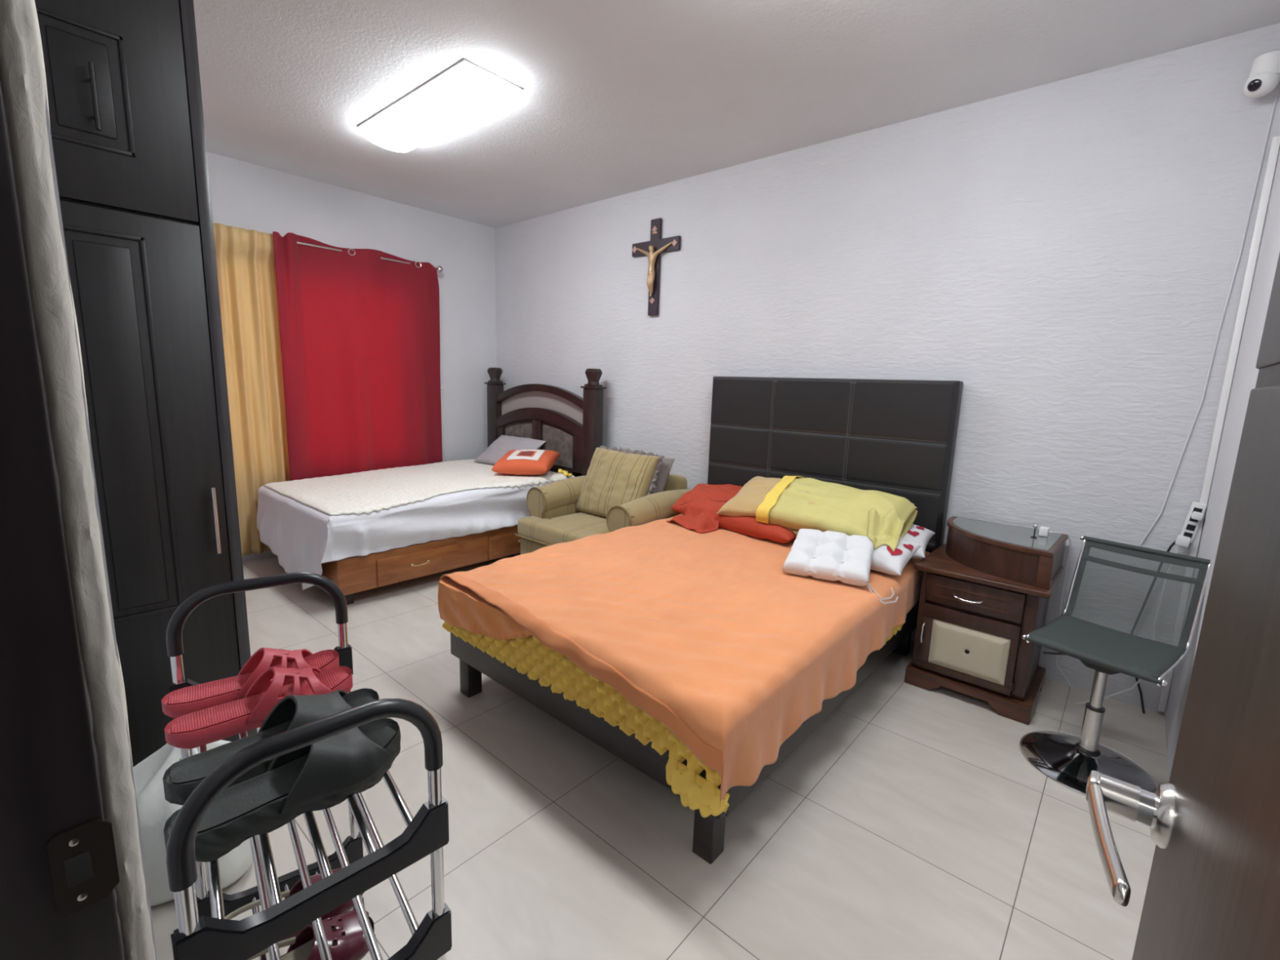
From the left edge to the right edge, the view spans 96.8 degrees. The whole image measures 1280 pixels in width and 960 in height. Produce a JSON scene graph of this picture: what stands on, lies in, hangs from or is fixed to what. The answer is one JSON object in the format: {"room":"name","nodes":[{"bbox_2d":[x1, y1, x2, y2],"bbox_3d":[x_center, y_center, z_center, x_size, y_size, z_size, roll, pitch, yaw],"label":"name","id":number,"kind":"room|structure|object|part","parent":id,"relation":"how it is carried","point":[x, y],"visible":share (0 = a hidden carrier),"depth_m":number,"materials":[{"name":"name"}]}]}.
{"room":"bedroom","nodes":[
{"label":"bedroom","id":0,"kind":"room"},
{"bbox_2d":[0,0,157,959],"bbox_3d":[-1.704,-0.314,1.446,5.020,2.757,0.150,10,13,40],"label":"wall","id":1,"kind":"structure","parent":0,"point":[51,148],"depth_m":0.53,"materials":[{"name":"white paint"}]},
{"bbox_2d":[0,82,124,959],"bbox_3d":[-0.279,0.216,0.227,0.920,2.210,0.148,10,13,40],"label":"trim","id":2,"kind":"structure","parent":1,"relation":"attached to","point":[59,870],"depth_m":0.49,"materials":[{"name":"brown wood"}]},
{"bbox_3d":[-0.519,0.361,0.531,0.002,0.084,0.043,10,13,40],"label":"strike plate","id":3,"kind":"part","parent":2,"relation":"part of","materials":[{"name":"brown metal"}]},
{"bbox_2d":[0,0,157,959],"bbox_3d":[-0.516,0.185,0.546,0.012,2.150,0.028,10,13,40],"label":"trim","id":4,"kind":"structure","parent":1,"relation":"attached to","point":[22,65],"depth_m":0.51,"materials":[{"name":"paint"}]},
{"bbox_2d":[1085,252,1279,959],"bbox_3d":[0.238,0.273,0.244,0.098,2.103,0.793,10,13,40],"label":"door","id":5,"kind":"structure","parent":1,"relation":"in","point":[1213,890],"depth_m":0.37,"materials":[{"name":"brown wood"}]},
{"bbox_3d":[0.394,0.296,0.478,0.036,0.031,0.154,10,13,40],"label":"lever","id":6,"kind":"part","parent":5,"relation":"part of","materials":[{"name":"silver metal"}]},
{"bbox_2d":[206,151,496,561],"bbox_3d":[-2.574,-0.828,4.325,0.150,2.757,3.390,10,13,40],"label":"wall","id":7,"kind":"structure","parent":0,"point":[246,195],"depth_m":4.82,"materials":[{"name":"white paint"}]},
{"bbox_2d":[297,241,443,272],"bbox_3d":[-2.563,-1.671,3.948,0.128,0.065,2.554,10,13,40],"label":"curtain rod","id":8,"kind":"object","parent":7,"relation":"attached to","point":[439,268],"visible":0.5,"depth_m":4.24,"materials":[{"name":"silver metal"}]},
{"bbox_2d":[213,222,289,556],"bbox_3d":[-2.665,-0.576,4.013,0.118,2.238,0.429,10,13,40],"label":"curtain","id":9,"kind":"object","parent":8,"relation":"hanging from","point":[245,258],"visible":0.77,"depth_m":3.97,"materials":[{"name":"yellow fabric"}]},
{"bbox_3d":[-2.536,-1.671,3.924,0.016,0.016,2.440,10,13,40],"label":"rod","id":10,"kind":"part","parent":8,"relation":"part of","materials":[{"name":"silver metal"}]},
{"bbox_2d":[272,231,442,480],"bbox_3d":[-2.146,-0.812,4.513,0.086,1.971,1.243,10,13,40],"label":"curtain","id":11,"kind":"object","parent":8,"relation":"hanging from","point":[360,330],"visible":0.84,"depth_m":4.42,"materials":[{"name":"red fabric"}]},
{"bbox_2d":[150,552,1168,959],"bbox_3d":[-1.229,1.022,2.273,5.320,0.120,5.350,10,13,40],"label":"floor","id":12,"kind":"structure","parent":0,"point":[912,822],"depth_m":1.76,"materials":[{"name":"tile"}]},
{"bbox_2d":[34,0,257,767],"bbox_3d":[-1.661,-0.345,1.810,0.606,2.700,0.445,10,13,40],"label":"wardrobe","id":13,"kind":"object","parent":12,"relation":"on","point":[125,100],"visible":0.55,"depth_m":1.65,"materials":[{"name":"black wood"}]},
{"bbox_3d":[-1.458,-1.034,1.486,0.007,0.300,0.185,10,13,40],"label":"raised panel","id":14,"kind":"part","parent":13,"relation":"part of","materials":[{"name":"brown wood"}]},
{"bbox_3d":[-1.436,-1.005,1.495,0.037,0.160,0.012,10,13,40],"label":"bar handle","id":15,"kind":"part","parent":13,"relation":"part of","materials":[{"name":"grey metal"}]},
{"bbox_3d":[-1.450,-1.186,1.484,0.020,0.880,0.409,10,13,40],"label":"door","id":16,"kind":"part","parent":13,"relation":"part of","materials":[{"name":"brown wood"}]},
{"bbox_3d":[-1.487,-0.133,1.639,0.007,1.110,0.185,10,13,40],"label":"raised panel","id":17,"kind":"part","parent":13,"relation":"part of","materials":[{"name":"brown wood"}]},
{"bbox_3d":[-1.492,0.095,1.700,0.020,1.700,0.409,10,13,40],"label":"door","id":18,"kind":"part","parent":13,"relation":"part of","materials":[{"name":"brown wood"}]},
{"bbox_3d":[-1.359,0.128,1.818,0.037,0.215,0.012,10,13,40],"label":"bar handle","id":19,"kind":"part","parent":13,"relation":"part of","materials":[{"name":"silver metal"}]},
{"bbox_3d":[-1.331,-0.332,1.797,0.026,2.700,0.032,10,13,40],"label":"trim","id":20,"kind":"part","parent":13,"relation":"part of","materials":[{"name":"black wood"}]},
{"bbox_2d":[133,739,253,906],"bbox_3d":[-1.216,0.870,1.553,0.336,0.421,0.314,6,10,23],"label":"trash can","id":21,"kind":"object","parent":12,"relation":"on","point":[153,810],"visible":0.15,"depth_m":1.45,"materials":[{"name":"white plastic"}]},
{"bbox_2d":[165,572,452,959],"bbox_3d":[-0.627,0.716,1.054,0.339,0.927,0.708,-6,12,-39],"label":"shoe rack","id":22,"kind":"object","parent":12,"relation":"on","point":[203,932],"visible":0.75,"depth_m":0.82,"materials":[{"name":"silver metal"}]},
{"bbox_3d":[-0.531,0.830,0.709,0.019,0.800,0.019,10,13,40],"label":"leg","id":23,"kind":"part","parent":22,"relation":"part of","materials":[{"name":"silver metal"}]},
{"bbox_3d":[-0.962,0.729,1.225,0.019,0.800,0.019,10,13,40],"label":"leg","id":24,"kind":"part","parent":22,"relation":"part of","materials":[{"name":"silver metal"}]},
{"bbox_2d":[161,647,339,718],"bbox_3d":[-0.811,0.408,1.201,0.310,0.093,0.118,-5,12,-36],"label":"sandal","id":25,"kind":"object","parent":22,"relation":"on","point":[185,700],"visible":0.78,"depth_m":1.18,"materials":[{"name":"red rubber"}]},
{"bbox_3d":[-0.823,0.278,1.239,0.330,0.137,0.025,-5,12,-35],"label":"handle","id":26,"kind":"part","parent":22,"relation":"part of","materials":[{"name":"black plastic"}]},
{"bbox_2d":[164,666,352,748],"bbox_3d":[-0.738,0.423,1.121,0.310,0.093,0.118,-6,12,-40],"label":"sandal","id":27,"kind":"object","parent":22,"relation":"on","point":[193,730],"visible":0.86,"depth_m":1.09,"materials":[{"name":"red rubber"}]},
{"bbox_2d":[162,688,379,805],"bbox_3d":[-0.627,0.443,0.994,0.322,0.111,0.128,-8,13,-44],"label":"sandal","id":28,"kind":"object","parent":22,"relation":"on","point":[183,776],"visible":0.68,"depth_m":0.98,"materials":[{"name":"grey rubber"}]},
{"bbox_2d":[163,717,400,862],"bbox_3d":[-0.545,0.462,0.897,0.128,0.111,0.322,11,13,43],"label":"sandal","id":29,"kind":"object","parent":22,"relation":"on","point":[319,775],"visible":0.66,"depth_m":0.88,"materials":[{"name":"grey rubber"}]},
{"bbox_2d":[224,867,364,942],"bbox_3d":[-0.755,0.930,1.238,0.277,0.084,0.121,-6,12,-38],"label":"clog","id":30,"kind":"object","parent":22,"relation":"on","point":[297,886],"visible":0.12,"depth_m":1.25,"materials":[{"name":"red rubber"}]},
{"bbox_3d":[-0.412,0.376,0.739,0.026,0.137,0.322,11,13,44],"label":"handle","id":31,"kind":"part","parent":22,"relation":"part of","materials":[{"name":"black plastic"}]},
{"bbox_2d":[247,909,375,959],"bbox_3d":[-0.679,0.951,1.133,0.277,0.084,0.121,-5,12,-37],"label":"clog","id":32,"kind":"object","parent":22,"relation":"on","point":[346,940],"visible":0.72,"depth_m":1.16,"materials":[{"name":"red rubber"}]},
{"bbox_3d":[-0.714,0.707,1.401,0.019,0.800,0.019,10,13,40],"label":"leg","id":33,"kind":"part","parent":22,"relation":"part of","materials":[{"name":"silver metal"}]},
{"bbox_3d":[-0.322,0.802,0.917,0.019,0.800,0.019,10,13,40],"label":"leg","id":34,"kind":"part","parent":22,"relation":"part of","materials":[{"name":"silver metal"}]},
{"bbox_2d":[270,367,606,604],"bbox_3d":[-1.488,-0.136,4.291,1.483,1.474,1.982,10,13,40],"label":"bed","id":35,"kind":"object","parent":12,"relation":"on","point":[571,424],"visible":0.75,"depth_m":4.45,"materials":[{"name":"brown wood"}]},
{"bbox_3d":[-1.421,0.541,3.658,0.021,0.170,0.543,10,13,40],"label":"drawer","id":36,"kind":"part","parent":35,"relation":"part of","materials":[{"name":"brown wood"}]},
{"bbox_3d":[-1.407,0.536,3.645,0.030,0.022,0.130,10,13,40],"label":"handle","id":37,"kind":"part","parent":35,"relation":"part of","materials":[{"name":"gold metal"}]},
{"bbox_3d":[-1.373,-0.246,5.417,0.140,1.325,0.100,10,13,40],"label":"post","id":38,"kind":"part","parent":35,"relation":"part of","materials":[{"name":"brown wood"}]},
{"bbox_3d":[-0.870,0.455,4.278,0.021,0.170,0.635,10,13,40],"label":"drawer","id":39,"kind":"part","parent":35,"relation":"part of","materials":[{"name":"brown wood"}]},
{"bbox_3d":[-1.095,-0.358,5.133,0.390,0.337,0.016,10,13,40],"label":"upholstered panel","id":40,"kind":"part","parent":35,"relation":"part of","materials":[{"name":"grey fabric"}]},
{"bbox_3d":[-0.883,-0.347,4.967,1.215,0.465,0.030,10,13,40],"label":"headboard","id":41,"kind":"part","parent":35,"relation":"part of","materials":[{"name":"brown wood"}]},
{"bbox_3d":[-0.693,-0.286,4.786,0.380,0.337,0.016,10,13,40],"label":"upholstered panel","id":42,"kind":"part","parent":35,"relation":"part of","materials":[{"name":"grey fabric"}]},
{"bbox_3d":[-0.896,-0.019,5.020,1.215,0.240,0.057,10,13,40],"label":"rail","id":43,"kind":"part","parent":35,"relation":"part of","materials":[{"name":"brown wood"}]},
{"bbox_3d":[-0.387,-0.070,4.566,0.140,1.325,0.100,10,13,40],"label":"post","id":44,"kind":"part","parent":35,"relation":"part of","materials":[{"name":"brown wood"}]},
{"bbox_3d":[-1.588,0.162,4.367,1.160,0.225,1.810,10,13,40],"label":"mattress","id":45,"kind":"object","parent":35,"relation":"on","visible":0},
{"bbox_2d":[257,471,574,590],"bbox_3d":[-1.606,0.254,4.295,1.302,0.550,1.940,10,13,40],"label":"sheet","id":46,"kind":"object","parent":45,"relation":"on","point":[303,537],"visible":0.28,"depth_m":3.61,"materials":[{"name":"white fabric"}]},
{"bbox_2d":[263,458,567,515],"bbox_3d":[-1.609,0.009,4.251,1.221,0.091,1.759,10,13,40],"label":"quilt","id":47,"kind":"object","parent":46,"relation":"on","point":[365,491],"visible":0.89,"depth_m":4.03,"materials":[{"name":"white fabric"}]},
{"bbox_2d":[474,435,546,464],"bbox_3d":[-1.141,-0.252,4.954,0.620,0.237,0.309,10,12,39],"label":"pillow","id":48,"kind":"object","parent":47,"relation":"on","point":[503,444],"visible":0.7,"depth_m":4.93,"materials":[{"name":"grey fabric"}]},
{"bbox_2d":[491,448,559,475],"bbox_3d":[-0.902,-0.148,4.542,0.442,0.174,0.412,3,10,6],"label":"throw cushion","id":49,"kind":"object","parent":47,"relation":"on","point":[525,461],"visible":1,"depth_m":4.39,"materials":[{"name":"orange fabric"}]},
{"bbox_2d":[558,468,572,476],"bbox_3d":[-0.605,-0.057,4.559,0.144,0.053,0.067,10,13,40],"label":"ruffle","id":50,"kind":"object","parent":46,"relation":"on","point":[560,471],"visible":1,"depth_m":4.54,"materials":[{"name":"yellow fabric"}]},
{"bbox_2d":[515,473,692,554],"bbox_3d":[-0.199,0.330,3.946,0.997,0.715,0.948,10,13,40],"label":"armchair","id":51,"kind":"object","parent":12,"relation":"on","point":[553,518],"visible":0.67,"depth_m":3.78,"materials":[{"name":"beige fabric"}]},
{"bbox_3d":[-0.703,0.214,3.944,0.200,0.331,0.042,10,13,40],"label":"arm","id":52,"kind":"part","parent":51,"relation":"part of","materials":[{"name":"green fabric"}]},
{"bbox_3d":[-0.468,0.281,4.230,0.206,0.618,0.740,10,13,40],"label":"arm","id":53,"kind":"part","parent":51,"relation":"part of","materials":[{"name":"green fabric"}]},
{"bbox_2d":[517,511,609,545],"bbox_3d":[-0.275,0.345,3.869,0.915,0.145,0.715,10,13,40],"label":"seat cushion","id":54,"kind":"object","parent":51,"relation":"on","point":[552,528],"depth_m":3.76,"materials":[{"name":"beige fabric"}]},
{"bbox_2d":[574,445,664,517],"bbox_3d":[-0.164,0.041,3.976,0.657,0.522,0.292,10,13,41],"label":"throw cushion","id":55,"kind":"object","parent":51,"relation":"on","point":[614,477],"visible":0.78,"depth_m":3.89,"materials":[{"name":"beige fabric"}]},
{"bbox_3d":[-0.114,0.319,3.436,0.200,0.331,0.042,10,13,40],"label":"arm","id":56,"kind":"part","parent":51,"relation":"part of","materials":[{"name":"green fabric"}]},
{"bbox_3d":[0.121,0.387,3.722,0.206,0.618,0.740,10,13,40],"label":"arm","id":57,"kind":"part","parent":51,"relation":"part of","materials":[{"name":"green fabric"}]},
{"bbox_2d":[648,457,675,493],"bbox_3d":[-0.042,0.020,4.037,0.583,0.398,0.215,11,13,43],"label":"throw cushion","id":58,"kind":"object","parent":51,"relation":"on","point":[666,467],"visible":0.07,"depth_m":3.87,"materials":[{"name":"grey fabric"}]},
{"bbox_2d":[450,376,963,864],"bbox_3d":[0.397,0.213,2.719,1.466,1.432,2.048,10,13,40],"label":"double bed","id":59,"kind":"object","parent":12,"relation":"on","point":[898,437],"visible":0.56,"depth_m":3.02,"materials":[{"name":"brown wood"}]},
{"bbox_3d":[-0.743,0.856,2.495,0.068,0.165,0.068,10,13,40],"label":"leg","id":60,"kind":"part","parent":59,"relation":"part of","materials":[{"name":"brown wood"}]},
{"bbox_3d":[-0.293,0.788,2.058,1.420,0.152,0.035,10,13,40],"label":"foot rail","id":61,"kind":"part","parent":59,"relation":"part of","materials":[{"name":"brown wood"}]},
{"bbox_3d":[0.205,1.025,1.677,0.068,0.165,0.068,10,13,40],"label":"leg","id":62,"kind":"part","parent":59,"relation":"part of","materials":[{"name":"brown wood"}]},
{"bbox_3d":[0.867,0.785,2.333,0.035,0.162,1.905,10,13,40],"label":"rail","id":63,"kind":"part","parent":59,"relation":"part of","materials":[{"name":"brown wood"}]},
{"bbox_3d":[1.035,0.024,3.420,1.466,1.252,0.123,10,13,40],"label":"headboard","id":64,"kind":"part","parent":59,"relation":"part of","materials":[{"name":"black leather"}]},
{"bbox_3d":[1.397,0.837,3.021,0.068,0.165,0.068,10,13,40],"label":"leg","id":65,"kind":"part","parent":59,"relation":"part of","materials":[{"name":"brown wood"}]},
{"bbox_3d":[0.354,0.525,2.735,1.405,0.176,1.870,10,13,40],"label":"mattress","id":66,"kind":"object","parent":59,"relation":"on","visible":0},
{"bbox_2d":[442,616,906,817],"bbox_3d":[0.315,0.585,2.687,1.473,0.299,2.006,10,13,40],"label":"bed skirt","id":67,"kind":"object","parent":66,"relation":"on","point":[526,653],"visible":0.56,"depth_m":1.81,"materials":[{"name":"yellow fabric"}]},
{"bbox_2d":[437,577,532,640],"bbox_3d":[-0.571,0.546,2.258,0.700,0.166,0.164,10,13,40],"label":"fitted sheet","id":68,"kind":"object","parent":67,"relation":"on","point":[459,606],"visible":0.74,"depth_m":2.24,"materials":[{"name":"orange fabric"}]},
{"bbox_2d":[440,514,930,809],"bbox_3d":[0.324,0.518,2.667,1.508,0.296,2.004,10,13,40],"label":"bedspread","id":69,"kind":"object","parent":67,"relation":"on","point":[708,635],"visible":0.76,"depth_m":2.03,"materials":[{"name":"orange fabric"}]},
{"bbox_2d":[666,497,725,533],"bbox_3d":[0.338,0.196,3.317,0.227,0.152,0.320,-5,12,-34],"label":"cloth","id":70,"kind":"object","parent":69,"relation":"on","point":[700,513],"visible":0.99,"depth_m":3.30,"materials":[{"name":"red fabric"}]},
{"bbox_2d":[670,483,742,512],"bbox_3d":[0.501,0.134,3.524,0.520,0.191,0.348,8,12,34],"label":"pillow","id":71,"kind":"object","parent":69,"relation":"on","point":[726,492],"visible":0.52,"depth_m":3.50,"materials":[{"name":"red fabric"}]},
{"bbox_2d":[673,501,796,543],"bbox_3d":[0.608,0.206,3.292,0.338,0.159,0.860,-6,12,-39],"label":"pillow","id":72,"kind":"object","parent":69,"relation":"on","point":[744,525],"visible":0.42,"depth_m":3.06,"materials":[{"name":"red fabric"}]},
{"bbox_2d":[716,475,917,537],"bbox_3d":[0.903,0.153,3.027,0.958,0.298,0.406,10,13,41],"label":"pillow","id":73,"kind":"object","parent":72,"relation":"on","point":[793,503],"visible":0.86,"depth_m":2.91,"materials":[{"name":"beige fabric"}]},
{"bbox_2d":[867,506,905,551],"bbox_3d":[1.128,0.225,2.621,0.164,0.169,0.182,7,11,26],"label":"cloth","id":74,"kind":"object","parent":73,"relation":"on","point":[886,531],"visible":1,"depth_m":2.63,"materials":[{"name":"yellow fabric"}]},
{"bbox_2d":[782,528,897,604],"bbox_3d":[0.900,0.363,2.518,0.470,0.188,0.384,6,11,25],"label":"cushion","id":75,"kind":"object","parent":69,"relation":"on","point":[828,555],"visible":1,"depth_m":2.48,"materials":[{"name":"white fabric"}]},
{"bbox_2d":[870,537,921,575],"bbox_3d":[1.088,0.327,2.667,0.364,0.144,0.244,11,13,42],"label":"pillow","id":76,"kind":"object","parent":69,"relation":"on","point":[884,560],"visible":0.45,"depth_m":2.54,"materials":[{"name":"white fabric"}]},
{"bbox_2d":[886,546,902,555],"bbox_3d":[1.135,0.319,2.546,0.067,0.014,0.062,14,35,42],"label":"print","id":77,"kind":"object","parent":76,"relation":"attached to","point":[898,551],"depth_m":2.54,"materials":[{"name":"red"}]},
{"bbox_2d":[902,543,913,551],"bbox_3d":[1.225,0.301,2.587,0.044,0.019,0.043,14,35,42],"label":"print","id":78,"kind":"object","parent":76,"relation":"attached to","point":[907,547],"depth_m":2.58,"materials":[{"name":"red"}]},
{"bbox_2d":[902,524,935,558],"bbox_3d":[1.244,0.287,2.886,0.422,0.142,0.294,8,11,33],"label":"pillow","id":79,"kind":"object","parent":69,"relation":"on","point":[921,535],"visible":0.27,"depth_m":2.77,"materials":[{"name":"white fabric"}]},
{"bbox_2d":[907,530,919,536],"bbox_3d":[1.334,0.260,2.782,0.057,0.009,0.057,11,24,33],"label":"print","id":80,"kind":"object","parent":79,"relation":"attached to","point":[910,533],"depth_m":2.78,"materials":[{"name":"red"}]},
{"bbox_2d":[904,515,1068,724],"bbox_3d":[1.619,0.608,2.679,0.518,0.744,0.520,10,13,40],"label":"nightstand","id":81,"kind":"object","parent":12,"relation":"on","point":[990,585],"visible":1,"depth_m":2.51,"materials":[{"name":"brown wood"}]},
{"bbox_3d":[1.313,0.712,2.640,0.028,0.105,0.008,-6,13,-41],"label":"handle","id":82,"kind":"part","parent":81,"relation":"part of","materials":[{"name":"silver metal"}]},
{"bbox_3d":[1.458,0.748,2.545,0.383,0.313,0.020,10,13,40],"label":"door","id":83,"kind":"part","parent":81,"relation":"part of","materials":[{"name":"brown wood"}]},
{"bbox_3d":[1.440,0.523,2.496,0.121,0.021,0.030,10,13,40],"label":"handle","id":84,"kind":"part","parent":81,"relation":"part of","materials":[{"name":"silver metal"}]},
{"bbox_3d":[1.460,0.765,2.535,0.306,0.215,0.016,10,13,40],"label":"door panel","id":85,"kind":"part","parent":81,"relation":"part of","materials":[{"name":"beige fabric"}]},
{"bbox_3d":[1.467,0.514,2.507,0.383,0.127,0.028,10,13,40],"label":"drawer","id":86,"kind":"part","parent":81,"relation":"part of","materials":[{"name":"brown wood"}]},
{"bbox_2d":[946,515,1068,557],"bbox_3d":[1.657,0.253,2.627,0.488,0.020,0.463,10,13,40],"label":"shelf","id":87,"kind":"object","parent":81,"relation":"attached to","point":[1015,540],"depth_m":2.55,"materials":[{"name":"brown wood"}]},
{"bbox_2d":[1031,524,1038,537],"bbox_3d":[1.764,0.226,2.538,0.024,0.062,0.024,10,13,40],"label":"stand","id":88,"kind":"object","parent":81,"relation":"on","point":[1034,526],"visible":1,"depth_m":2.53,"materials":[{"name":"grey metal"}]},
{"bbox_3d":[1.763,0.235,2.539,0.024,0.045,0.024,10,13,40],"label":"stem","id":89,"kind":"part","parent":88,"relation":"part of","materials":[{"name":"grey metal"}]},
{"bbox_3d":[1.673,0.380,2.347,0.048,0.135,0.045,10,13,40],"label":"corner post","id":90,"kind":"part","parent":81,"relation":"part of","materials":[{"name":"brown wood"}]},
{"bbox_2d":[1038,526,1074,689],"bbox_3d":[1.931,0.600,2.656,0.268,0.780,0.078,2,10,-1],"label":"charger","id":91,"kind":"object","parent":81,"relation":"on","point":[1043,531],"visible":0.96,"depth_m":2.61,"materials":[{"name":"white plastic"}]},
{"bbox_2d":[1019,535,1210,795],"bbox_3d":[1.726,0.675,2.101,0.501,0.812,0.415,-5,12,-36],"label":"stool","id":92,"kind":"object","parent":12,"relation":"on","point":[1133,611],"visible":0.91,"depth_m":2.10,"materials":[{"name":"grey fabric"}]},
{"bbox_3d":[1.653,0.674,2.189,0.011,0.088,0.203,-1,10,-14],"label":"height lever","id":93,"kind":"part","parent":92,"relation":"part of","materials":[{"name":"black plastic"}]},
{"bbox_3d":[1.627,0.416,2.210,0.495,0.339,0.010,-5,12,-36],"label":"rail","id":94,"kind":"part","parent":92,"relation":"part of","materials":[{"name":"silver metal"}]},
{"bbox_3d":[1.692,0.648,2.071,0.110,0.094,0.260,-5,12,-36],"label":"swivel plate","id":95,"kind":"part","parent":92,"relation":"part of","materials":[{"name":"black plastic"}]},
{"bbox_3d":[1.678,0.598,2.050,0.354,0.036,0.368,-5,12,-36],"label":"seat","id":96,"kind":"part","parent":92,"relation":"part of","materials":[{"name":"grey fabric"}]},
{"bbox_3d":[1.879,0.417,2.166,0.134,0.309,0.368,-5,12,-36],"label":"backrest","id":97,"kind":"part","parent":92,"relation":"part of","materials":[{"name":"grey fabric"}]},
{"bbox_3d":[1.845,0.472,1.919,0.495,0.339,0.010,-5,12,-36],"label":"rail","id":98,"kind":"part","parent":92,"relation":"part of","materials":[{"name":"silver metal"}]},
{"bbox_2d":[193,0,1279,227],"bbox_3d":[-0.538,-1.907,2.468,5.320,0.120,3.540,10,13,40],"label":"ceiling","id":99,"kind":"structure","parent":0,"point":[618,97],"depth_m":2.56,"materials":[{"name":"paint"}]},
{"bbox_2d":[357,58,523,152],"bbox_3d":[-1.085,-1.914,2.992,1.104,0.077,0.324,10,13,40],"label":"ceiling light","id":100,"kind":"object","parent":99,"relation":"attached to","point":[466,91],"visible":1,"depth_m":2.84,"materials":[{"name":"white plastic"}]},
{"bbox_2d":[494,22,1279,714],"bbox_3d":[0.534,-0.666,3.968,5.320,2.757,0.150,10,13,40],"label":"wall","id":101,"kind":"structure","parent":0,"point":[1065,252],"depth_m":2.79,"materials":[{"name":"paint"}]},
{"bbox_2d":[631,217,680,315],"bbox_3d":[0.090,-1.529,4.083,0.437,0.663,0.074,10,13,40],"label":"crucifix","id":102,"kind":"object","parent":101,"relation":"attached to","point":[653,248],"visible":1,"depth_m":4.07,"materials":[{"name":"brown wood"}]},
{"bbox_2d":[1075,501,1207,713],"bbox_3d":[2.162,0.551,2.479,0.350,0.953,0.102,5,10,16],"label":"power strip","id":103,"kind":"object","parent":101,"relation":"attached to","point":[1197,510],"visible":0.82,"depth_m":2.37,"materials":[{"name":"white plastic"}]},
{"bbox_3d":[2.222,0.629,2.477,0.043,0.799,0.118,-5,12,-36],"label":"power cord","id":104,"kind":"part","parent":103,"relation":"part of","materials":[{"name":"black plastic"}]},
{"bbox_2d":[1183,507,1202,537],"bbox_3d":[2.298,0.180,2.363,0.043,0.134,0.002,10,13,40],"label":"socket","id":105,"kind":"object","parent":103,"relation":"attached to","point":[1191,526],"depth_m":2.37,"materials":[{"name":"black plastic"}]},
{"bbox_2d":[1140,96,1277,544],"bbox_3d":[2.293,-0.574,2.314,0.152,1.761,0.007,10,13,40],"label":"cable","id":106,"kind":"object","parent":101,"relation":"attached to","point":[1276,97],"visible":1,"depth_m":2.27,"materials":[{"name":"white plastic"}]},
{"bbox_2d":[1158,136,1279,711],"bbox_3d":[2.338,-0.131,2.313,0.023,2.330,0.018,10,13,40],"label":"duct","id":107,"kind":"object","parent":101,"relation":"attached to","point":[1275,144],"visible":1,"depth_m":2.24,"materials":[{"name":"white plastic"}]},
{"bbox_2d":[1243,49,1279,97],"bbox_3d":[2.307,-1.493,2.098,0.102,0.146,0.116,10,13,40],"label":"security camera","id":108,"kind":"object","parent":101,"relation":"attached to","point":[1264,74],"visible":1,"depth_m":2.07,"materials":[{"name":"white plastic"}]},
{"bbox_2d":[1164,146,1279,780],"bbox_3d":[0.708,-0.042,0.305,0.150,2.757,5.200,10,13,40],"label":"wall","id":109,"kind":"structure","parent":0,"point":[1245,376],"depth_m":2.06,"materials":[{"name":"white paint"}]}
]}

